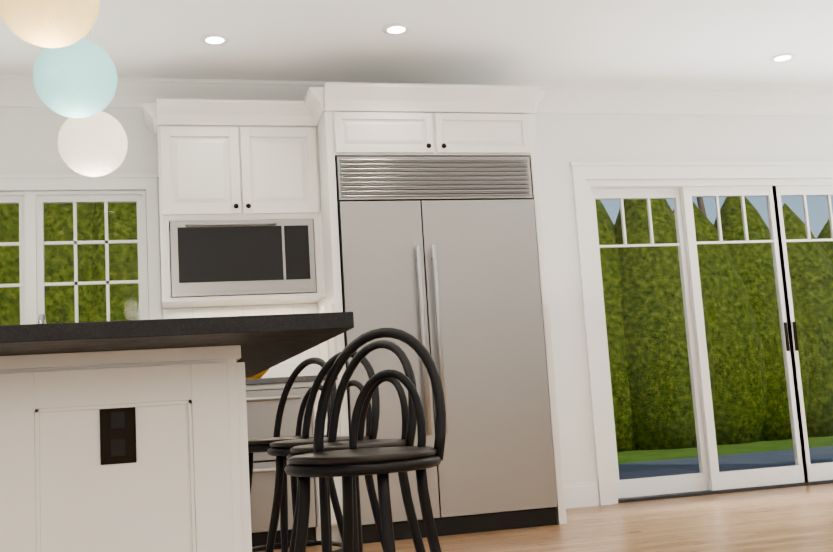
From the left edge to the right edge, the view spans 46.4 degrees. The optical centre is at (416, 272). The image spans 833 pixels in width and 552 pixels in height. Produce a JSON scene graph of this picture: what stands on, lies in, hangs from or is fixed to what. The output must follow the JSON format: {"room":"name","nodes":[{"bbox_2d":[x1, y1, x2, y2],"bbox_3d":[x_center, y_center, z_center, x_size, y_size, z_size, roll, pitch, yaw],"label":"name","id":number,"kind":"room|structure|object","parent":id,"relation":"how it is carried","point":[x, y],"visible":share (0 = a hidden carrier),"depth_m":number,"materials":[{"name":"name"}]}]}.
{"room":"kitchen","nodes":[
{"label":"kitchen","id":0,"kind":"room"},
{"bbox_2d":[0,107,832,504],"bbox_3d":[0.260,0.175,6.322,9.450,2.750,0.200,-2,-8,-14],"label":"wall","id":1,"kind":"structure","parent":0,"point":[28,139],"depth_m":6.47,"materials":[{"name":"white paint"}]},
{"bbox_2d":[0,174,160,324],"bbox_3d":[-2.252,-0.049,5.688,1.475,1.030,0.215,-2,-8,-14],"label":"kitchen window","id":2,"kind":"structure","parent":1,"relation":"in","point":[31,243],"depth_m":5.76,"materials":[{"name":"white wood"}]},
{"bbox_2d":[158,99,257,234],"bbox_3d":[-1.250,-0.612,5.761,0.505,0.690,0.376,-2,-8,-14],"label":"upper cabinet","id":3,"kind":"object","parent":1,"relation":"attached to","point":[221,160],"depth_m":5.58,"materials":[{"name":"white wood"}]},
{"bbox_2d":[170,219,315,297],"bbox_3d":[-1.021,-0.065,5.703,0.810,0.429,0.352,-2,-8,-14],"label":"built-in microwave","id":4,"kind":"object","parent":3,"relation":"in","point":[235,257],"visible":0.98,"depth_m":5.55,"materials":[{"name":"grey"}]},
{"bbox_2d":[250,99,321,230],"bbox_3d":[-0.877,-0.628,5.855,0.505,0.700,0.376,-2,-8,-14],"label":"upper cabinet","id":5,"kind":"object","parent":1,"relation":"attached to","point":[287,169],"depth_m":5.69,"materials":[{"name":"white wood"}]},
{"bbox_2d":[318,83,445,182],"bbox_3d":[-0.239,-0.818,5.880,0.635,0.395,0.681,-2,-8,-14],"label":"upper cabinet","id":6,"kind":"object","parent":1,"relation":"attached to","point":[355,119],"depth_m":5.54,"materials":[{"name":"white wood"}]},
{"bbox_2d":[0,75,832,115],"bbox_3d":[0.218,-1.134,6.335,9.050,0.150,0.120,-2,-8,-14],"label":"crown molding","id":7,"kind":"structure","parent":1,"relation":"attached to","point":[17,91],"depth_m":6.44,"materials":[{"name":"white wood"}]},
{"bbox_2d":[442,85,533,158],"bbox_3d":[0.280,-0.833,6.010,0.635,0.395,0.681,-2,-8,-14],"label":"upper cabinet","id":8,"kind":"object","parent":1,"relation":"attached to","point":[481,121],"depth_m":5.69,"materials":[{"name":"white wood"}]},
{"bbox_2d":[564,482,598,508],"bbox_3d":[0.927,1.431,6.193,0.490,0.150,0.016,-2,-8,-14],"label":"baseboard","id":9,"kind":"structure","parent":1,"relation":"attached to","point":[577,495],"depth_m":6.21,"materials":[{"name":"white"}]},
{"bbox_2d":[569,162,832,504],"bbox_3d":[2.605,0.347,6.841,3.144,2.255,0.202,-2,-8,-14],"label":"sliding door","id":10,"kind":"structure","parent":1,"relation":"in","point":[681,184],"depth_m":6.67,"materials":[{"name":"white wood"}]},
{"bbox_2d":[0,0,832,90],"bbox_3d":[1.140,-1.830,2.565,9.450,0.150,8.400,-2,-8,-14],"label":"ceiling","id":11,"kind":"structure","parent":0,"point":[716,44],"depth_m":5.55,"materials":[{"name":"white paint"}]},
{"bbox_2d":[0,0,127,176],"bbox_3d":[-1.125,-0.989,3.186,0.266,1.078,1.516,-2,-8,-14],"label":"pendant light","id":12,"kind":"object","parent":11,"relation":"hanging from","point":[74,76],"visible":1,"depth_m":3.02,"materials":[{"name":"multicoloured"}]},
{"bbox_2d":[200,34,228,44],"bbox_3d":[-1.093,-1.262,5.266,0.150,0.007,0.151,-2,-8,-14],"label":"recessed light","id":13,"kind":"object","parent":11,"relation":"in","point":[210,39],"depth_m":5.27,"materials":[{"name":"white"}]},
{"bbox_2d":[382,23,410,34],"bbox_3d":[-0.110,-1.322,5.277,0.154,0.007,0.159,-2,-8,-14],"label":"recessed light","id":14,"kind":"object","parent":11,"relation":"in","point":[390,29],"depth_m":5.28,"materials":[{"name":"white plastic"}]},
{"bbox_2d":[770,53,795,61],"bbox_3d":[2.314,-1.359,6.146,0.156,0.007,0.148,-2,-8,-14],"label":"recessed light","id":15,"kind":"object","parent":11,"relation":"in","point":[786,56],"depth_m":6.15,"materials":[{"name":"white plastic"}]},
{"bbox_2d":[255,483,832,551],"bbox_3d":[1.317,1.026,2.196,9.450,0.120,8.400,-2,-8,-14],"label":"floor","id":16,"kind":"structure","parent":0,"point":[794,519],"depth_m":5.11,"materials":[{"name":"brown wood"}]},
{"bbox_2d":[0,344,255,551],"bbox_3d":[-1.108,0.765,2.963,1.045,0.890,2.250,-2,-8,-14],"label":"kitchen island","id":17,"kind":"object","parent":16,"relation":"on","point":[125,436],"depth_m":1.99,"materials":[{"name":"white wood"}]},
{"bbox_2d":[0,312,353,374],"bbox_3d":[-1.007,0.285,2.894,1.205,0.030,2.594,-2,-8,-14],"label":"island countertop","id":18,"kind":"structure","parent":17,"relation":"on","point":[274,339],"depth_m":1.76,"materials":[{"name":"black stone"}]},
{"bbox_2d":[246,387,315,550],"bbox_3d":[-0.908,1.093,5.430,0.596,0.847,0.649,-2,-8,-14],"label":"lower cabinet","id":19,"kind":"object","parent":16,"relation":"on","point":[262,406],"visible":0.21,"depth_m":5.19,"materials":[{"name":"grey wood"}]},
{"bbox_2d":[246,375,337,386],"bbox_3d":[-2.251,0.669,5.190,3.596,0.030,0.644,-2,-8,-14],"label":"countertop","id":20,"kind":"structure","parent":19,"relation":"on","point":[279,380],"depth_m":5.26,"materials":[{"name":"white stone"}]},
{"bbox_2d":[38,314,45,323],"bbox_3d":[-2.051,0.451,5.417,0.109,0.434,0.258,-2,-8,-14],"label":"pull-down faucet","id":21,"kind":"object","parent":20,"relation":"on","point":[41,319],"visible":0.25,"depth_m":5.37,"materials":[{"name":"silver metal"}]},
{"bbox_2d":[245,368,269,378],"bbox_3d":[-0.933,0.515,5.460,0.278,0.181,0.278,-2,-8,-14],"label":"bowl","id":22,"kind":"object","parent":20,"relation":"on","point":[259,375],"visible":0.1,"depth_m":5.41,"materials":[{"name":"yellow ceramic"}]},
{"bbox_2d":[248,357,342,551],"bbox_3d":[-0.486,0.798,3.709,0.461,0.941,0.461,-2,-8,-14],"label":"stool","id":23,"kind":"object","parent":16,"relation":"on","point":[258,445],"visible":0.38,"depth_m":3.71,"materials":[{"name":"black wood"}]},
{"bbox_2d":[266,351,383,551],"bbox_3d":[-0.314,0.737,3.323,0.468,0.941,0.468,-2,-8,-14],"label":"stool","id":24,"kind":"object","parent":16,"relation":"on","point":[279,450],"visible":0.56,"depth_m":3.31,"materials":[{"name":"black wood"}]},
{"bbox_2d":[287,340,425,551],"bbox_3d":[-0.184,0.669,2.856,0.464,0.941,0.464,-2,-8,-14],"label":"stool","id":25,"kind":"object","parent":16,"relation":"on","point":[409,420],"visible":0.54,"depth_m":2.88,"materials":[{"name":"black wood"}]},
{"bbox_2d":[284,328,445,551],"bbox_3d":[-0.119,0.596,2.321,0.471,0.941,0.471,-2,-8,-14],"label":"stool","id":26,"kind":"object","parent":16,"relation":"on","point":[382,463],"visible":1,"depth_m":2.36,"materials":[{"name":"black wood"}]},
{"bbox_2d":[335,157,557,543],"bbox_3d":[0.108,0.424,5.742,1.156,2.128,0.716,-2,-8,-14],"label":"refrigerator","id":27,"kind":"object","parent":16,"relation":"on","point":[439,259],"visible":0.81,"depth_m":5.47,"materials":[{"name":"grey metal"}]},
{"label":"outside","id":28,"kind":"structure","parent":0,"visible":0},
{"bbox_2d":[0,197,832,479],"bbox_3d":[6.341,1.188,25.314,90.000,18.259,105.866,-2,-8,-14],"label":"garden","id":29,"kind":"object","parent":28,"point":[814,304],"depth_m":13.23,"materials":[{"name":"green plant"}]}
]}

